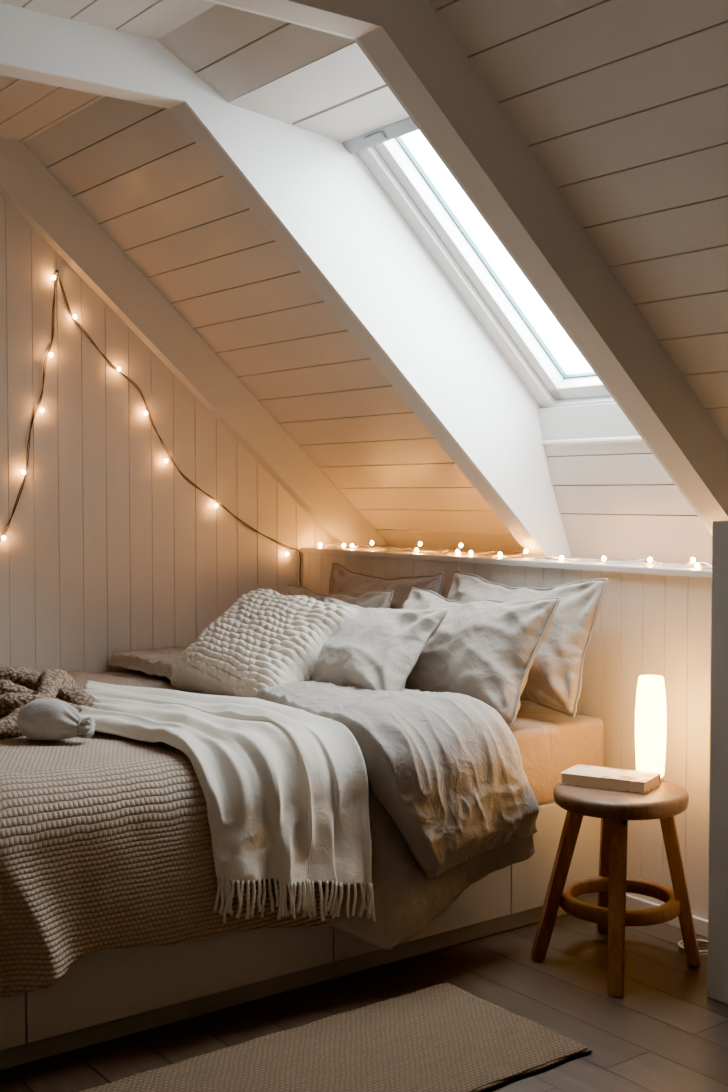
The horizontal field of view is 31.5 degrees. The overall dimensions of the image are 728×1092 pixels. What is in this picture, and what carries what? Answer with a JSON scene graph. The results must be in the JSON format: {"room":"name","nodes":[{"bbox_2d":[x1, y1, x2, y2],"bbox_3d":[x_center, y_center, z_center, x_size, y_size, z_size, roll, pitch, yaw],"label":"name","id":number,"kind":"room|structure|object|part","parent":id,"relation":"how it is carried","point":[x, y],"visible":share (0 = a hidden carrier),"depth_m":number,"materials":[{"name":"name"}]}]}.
{"room":"bedroom","nodes":[
{"label":"bedroom","id":0,"kind":"room"},
{"bbox_2d":[0,194,338,673],"bbox_3d":[-1.754,-0.143,3.997,4.600,2.410,0.030,-2,3,-37],"label":"wall","id":1,"kind":"structure","parent":0,"point":[107,548],"depth_m":4.60,"materials":[{"name":"paint"}]},
{"bbox_2d":[0,139,388,546],"bbox_3d":[-1.738,-0.647,3.934,4.573,1.397,0.053,-2,3,-37],"label":"ceiling beam","id":2,"kind":"structure","parent":1,"relation":"attached to","point":[26,183],"depth_m":4.68,"materials":[{"name":"paint"}]},
{"bbox_3d":[-1.062,-0.943,4.447,0.008,0.017,0.032,-2,3,-37],"label":"wall hook","id":3,"kind":"object","parent":1,"relation":"attached to","visible":0},
{"bbox_2d":[0,270,300,585],"bbox_3d":[-0.737,-0.394,4.715,1.234,1.135,0.024,-2,3,-37],"label":"string lights","id":4,"kind":"object","parent":3,"relation":"hanging from","point":[118,369],"visible":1,"depth_m":4.49,"materials":[{"name":"plastic"}]},
{"bbox_2d":[0,0,354,101],"bbox_3d":[-1.388,-1.204,2.226,3.110,0.139,0.710,-2,3,-37],"label":"ceiling","id":5,"kind":"structure","parent":0,"point":[236,52],"depth_m":3.15,"materials":[{"name":"paint"}]},
{"bbox_2d":[0,75,523,551],"bbox_3d":[-1.403,-0.635,3.499,4.586,1.408,1.156,-2,3,-37],"label":"ceiling","id":6,"kind":"structure","parent":0,"point":[134,168],"depth_m":4.36,"materials":[{"name":"paint"}]},
{"bbox_2d":[228,42,408,141],"bbox_3d":[0.022,-1.159,3.288,0.437,0.071,0.710,-2,3,-37],"label":"ceiling","id":7,"kind":"structure","parent":0,"point":[340,96],"depth_m":3.35,"materials":[{"name":"paint"}]},
{"bbox_2d":[342,117,614,407],"bbox_3d":[0.502,-0.845,3.661,0.991,0.942,0.700,-2,3,-37],"label":"window","id":8,"kind":"structure","parent":7,"relation":"attached to","point":[388,154],"depth_m":3.87,"materials":[{"name":"paint"}]},
{"bbox_2d":[0,914,727,1091],"bbox_3d":[-0.083,1.178,1.840,4.620,0.060,5.566,-2,3,-37],"label":"floor","id":9,"kind":"structure","parent":0,"point":[665,1033],"depth_m":3.03,"materials":[{"name":"brown wood"}]},
{"bbox_2d":[0,801,600,1069],"bbox_3d":[-0.588,0.900,3.870,2.062,0.335,1.629,-2,3,-37],"label":"platform bed","id":10,"kind":"object","parent":9,"relation":"on","point":[107,994],"visible":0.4,"depth_m":3.07,"materials":[{"name":"paint"}]},
{"bbox_3d":[-0.828,0.923,2.683,0.249,0.287,0.020,-2,3,-37],"label":"drawer","id":11,"kind":"part","parent":10,"relation":"part of","materials":[{"name":"paint"}]},
{"bbox_3d":[-0.404,0.911,3.002,0.803,0.287,0.020,-2,3,-37],"label":"drawer","id":12,"kind":"part","parent":10,"relation":"part of","materials":[{"name":"paint"}]},
{"bbox_3d":[-0.573,1.043,3.879,2.030,0.050,1.592,-2,3,-37],"label":"kick rail","id":13,"kind":"part","parent":10,"relation":"part of","materials":[{"name":"paint"}]},
{"bbox_3d":[0.162,0.894,3.427,0.606,0.287,0.020,-2,3,-37],"label":"drawer","id":14,"kind":"part","parent":10,"relation":"part of","materials":[{"name":"paint"}]},
{"bbox_2d":[508,704,603,803],"bbox_3d":[-0.574,0.619,3.870,2.018,0.223,1.622,-2,3,-37],"label":"mattress","id":15,"kind":"object","parent":10,"relation":"on","point":[550,742],"visible":0.21,"depth_m":3.71,"materials":[{"name":"fabric"}]},
{"bbox_2d":[0,671,344,997],"bbox_3d":[-0.951,0.681,3.510,1.142,0.476,1.706,-2,3,-37],"label":"knitted blanket","id":16,"kind":"object","parent":15,"relation":"on","point":[106,842],"visible":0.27,"depth_m":2.82,"materials":[{"name":"beige fabric"}]},
{"bbox_2d":[0,667,101,738],"bbox_3d":[-0.967,0.399,3.472,0.467,0.124,0.588,-2,3,-37],"label":"scarf","id":17,"kind":"object","parent":16,"relation":"on","point":[19,686],"visible":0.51,"depth_m":3.42,"materials":[{"name":"beige fabric"}]},
{"bbox_2d":[17,698,95,739],"bbox_3d":[-0.753,0.422,3.159,0.184,0.098,0.117,0,2,7],"label":"pouch","id":18,"kind":"object","parent":16,"relation":"on","point":[43,718],"visible":1,"depth_m":3.12,"materials":[{"name":"fabric"}]},
{"bbox_3d":[-0.691,0.440,3.151,0.007,0.042,0.046,0,2,7],"label":"tie cord","id":19,"kind":"part","parent":18,"relation":"part of","materials":[{"name":"fabric"}]},
{"bbox_2d":[79,680,375,922],"bbox_3d":[-0.528,0.657,3.412,1.216,0.498,0.519,2,3,40],"label":"throw blanket","id":20,"kind":"object","parent":16,"relation":"on","point":[285,788],"visible":0.99,"depth_m":3.09,"materials":[{"name":"fabric"}]},
{"bbox_2d":[94,647,538,949],"bbox_3d":[-0.356,0.677,3.918,0.829,0.605,1.794,-2,3,-37],"label":"duvet","id":21,"kind":"object","parent":15,"relation":"on","point":[453,804],"visible":0.48,"depth_m":3.30,"materials":[{"name":"fabric"}]},
{"bbox_2d":[171,589,357,697],"bbox_3d":[-0.317,0.323,3.979,0.400,0.356,0.512,-2,3,-37],"label":"cushion","id":22,"kind":"object","parent":21,"relation":"on","point":[266,638],"visible":0.84,"depth_m":3.86,"materials":[{"name":"fabric"}]},
{"bbox_2d":[310,598,447,690],"bbox_3d":[-0.029,0.311,3.855,0.260,0.272,0.537,-2,3,-43],"label":"cushion","id":23,"kind":"object","parent":21,"relation":"on","point":[374,649],"visible":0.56,"depth_m":3.72,"materials":[{"name":"fabric"}]},
{"bbox_2d":[285,584,393,608],"bbox_3d":[-0.141,0.305,4.491,0.190,0.334,0.629,-2,3,-37],"label":"bed pillow","id":24,"kind":"object","parent":15,"relation":"on","point":[377,599],"visible":0.15,"depth_m":4.37,"materials":[{"name":"fabric"}]},
{"bbox_2d":[329,563,443,608],"bbox_3d":[0.046,0.266,4.549,0.196,0.387,0.645,-2,3,-37],"label":"bed pillow","id":25,"kind":"object","parent":15,"relation":"on","point":[342,580],"visible":0.24,"depth_m":4.54,"materials":[{"name":"fabric"}]},
{"bbox_2d":[402,587,560,725],"bbox_3d":[0.276,0.319,3.829,0.238,0.358,0.645,-2,3,-39],"label":"bed pillow","id":26,"kind":"object","parent":15,"relation":"on","point":[486,650],"visible":0.59,"depth_m":3.66,"materials":[{"name":"fabric"}]},
{"bbox_2d":[447,571,607,717],"bbox_3d":[0.447,0.288,3.986,0.227,0.404,0.690,-2,3,-37],"label":"bed pillow","id":27,"kind":"object","parent":15,"relation":"on","point":[554,680],"visible":0.46,"depth_m":3.76,"materials":[{"name":"fabric"}]},
{"bbox_3d":[0.563,0.882,3.727,0.388,0.287,0.020,-2,3,-37],"label":"drawer","id":28,"kind":"part","parent":10,"relation":"part of","materials":[{"name":"paint"}]},
{"bbox_2d":[79,983,592,1091],"bbox_3d":[-0.332,1.114,2.501,1.722,0.014,0.489,-2,3,-37],"label":"woven rug","id":29,"kind":"object","parent":9,"relation":"on","point":[444,1037],"visible":1,"depth_m":2.78,"materials":[{"name":"fabric"}]},
{"bbox_2d":[531,781,700,996],"bbox_3d":[0.656,0.862,3.383,0.400,0.450,0.380,-2,3,-37],"label":"wooden stool","id":30,"kind":"object","parent":9,"relation":"on","point":[614,808],"visible":0.91,"depth_m":3.33,"materials":[{"name":"brown wood"}]},
{"bbox_3d":[0.509,0.884,3.389,0.136,0.406,0.046,0,2,-4],"label":"leg","id":31,"kind":"part","parent":30,"relation":"part of","materials":[{"name":"brown wood"}]},
{"bbox_3d":[0.673,0.877,3.561,0.046,0.406,0.123,0,2,-1],"label":"leg","id":32,"kind":"part","parent":30,"relation":"part of","materials":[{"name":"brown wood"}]},
{"bbox_2d":[560,764,660,793],"bbox_3d":[0.656,0.619,3.435,0.234,0.030,0.130,1,3,30],"label":"book","id":33,"kind":"object","parent":30,"relation":"on","point":[616,779],"visible":1,"depth_m":3.40,"materials":[{"name":"beige paper"}]},
{"bbox_3d":[0.631,0.891,3.217,0.046,0.406,0.184,1,2,13],"label":"leg","id":34,"kind":"part","parent":30,"relation":"part of","materials":[{"name":"brown wood"}]},
{"bbox_3d":[0.674,0.659,3.393,0.349,0.045,0.349,-2,3,-37],"label":"seat","id":35,"kind":"part","parent":30,"relation":"part of","materials":[{"name":"brown wood"}]},
{"bbox_2d":[635,675,666,780],"bbox_3d":[0.774,0.492,3.481,0.083,0.281,0.083,-2,3,-37],"label":"table lamp","id":36,"kind":"object","parent":30,"relation":"on","point":[650,710],"visible":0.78,"depth_m":3.45,"materials":[{"name":"white glass"}]},
{"bbox_3d":[0.821,0.885,3.359,0.111,0.406,0.046,1,2,17],"label":"leg","id":37,"kind":"part","parent":30,"relation":"part of","materials":[{"name":"brown wood"}]},
{"bbox_2d":[678,939,707,955],"bbox_3d":[0.896,1.073,3.448,0.107,0.023,0.110,-2,3,-37],"label":"power cord","id":38,"kind":"object","parent":9,"relation":"on","point":[699,941],"visible":0.32,"depth_m":3.45,"materials":[{"name":"white plastic"}]},
{"bbox_2d":[303,553,711,919],"bbox_3d":[1.432,0.606,2.938,0.030,0.996,5.536,-2,3,-37],"label":"wall","id":39,"kind":"structure","parent":0,"point":[646,624],"depth_m":3.73,"materials":[{"name":"paint"}]},
{"bbox_2d":[0,64,565,557],"bbox_3d":[-1.044,-0.611,3.010,4.573,1.397,0.078,-2,3,-37],"label":"trim","id":40,"kind":"structure","parent":39,"relation":"attached to","point":[179,109],"depth_m":3.67,"materials":[{"name":"paint"}]},
{"bbox_2d":[0,3,571,557],"bbox_3d":[-1.034,-0.622,2.961,4.530,1.420,0.012,-2,3,-37],"label":"beam","id":41,"kind":"structure","parent":39,"relation":"attached to","point":[326,198],"depth_m":3.72,"materials":[{"name":"paint"}]},
{"bbox_2d":[205,0,711,534],"bbox_3d":[-0.606,-0.599,2.392,4.530,1.420,0.012,-2,3,-37],"label":"trim","id":42,"kind":"structure","parent":39,"relation":"attached to","point":[356,40],"depth_m":3.06,"materials":[{"name":"paint"}]},
{"bbox_2d":[215,0,727,529],"bbox_3d":[-0.559,-0.585,2.365,4.573,1.397,0.088,-2,3,-37],"label":"beam","id":43,"kind":"structure","parent":39,"relation":"attached to","point":[408,41],"depth_m":3.04,"materials":[{"name":"paint"}]},
{"bbox_2d":[301,545,711,578],"bbox_3d":[1.580,0.098,3.029,0.423,0.020,5.536,-2,3,-37],"label":"ledge","id":44,"kind":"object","parent":39,"relation":"attached to","point":[634,568],"depth_m":4.16,"materials":[{"name":"paint"}]},
{"bbox_2d":[319,541,711,568],"bbox_3d":[0.487,0.018,4.285,0.118,0.040,2.143,-2,3,-37],"label":"string lights","id":45,"kind":"object","parent":44,"relation":"on","point":[603,559],"visible":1,"depth_m":4.21,"materials":[{"name":"white"}]},
{"bbox_2d":[626,894,707,937],"bbox_3d":[0.925,1.056,3.594,0.014,0.045,0.615,-2,3,-37],"label":"baseboard","id":46,"kind":"structure","parent":39,"relation":"attached to","point":[632,902],"depth_m":3.66,"materials":[{"name":"paint"}]},
{"bbox_2d":[429,0,727,441],"bbox_3d":[0.521,-0.533,0.940,4.586,1.408,3.510,-2,3,-37],"label":"ceiling","id":47,"kind":"structure","parent":0,"point":[622,105],"depth_m":2.82,"materials":[{"name":"paint"}]},
{"bbox_2d":[544,442,711,564],"bbox_3d":[0.854,-0.135,3.953,0.151,0.373,0.710,-2,3,-37],"label":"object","id":48,"kind":"structure","parent":0,"point":[616,501],"depth_m":4.00,"materials":[{"name":"paint"}]},
{"bbox_2d":[537,402,643,445],"bbox_3d":[0.800,-0.378,3.903,0.078,0.128,0.708,-2,3,-37],"label":"trim","id":49,"kind":"structure","parent":48,"relation":"attached to","point":[598,423],"depth_m":4.01,"materials":[{"name":"paint"}]},
{"bbox_2d":[707,521,727,1003],"bbox_3d":[1.178,0.525,2.954,0.356,1.158,0.671,-2,3,-37],"label":"wall","id":50,"kind":"structure","parent":0,"point":[717,989],"depth_m":3.09,"materials":[{"name":"grey paint"}]}
]}

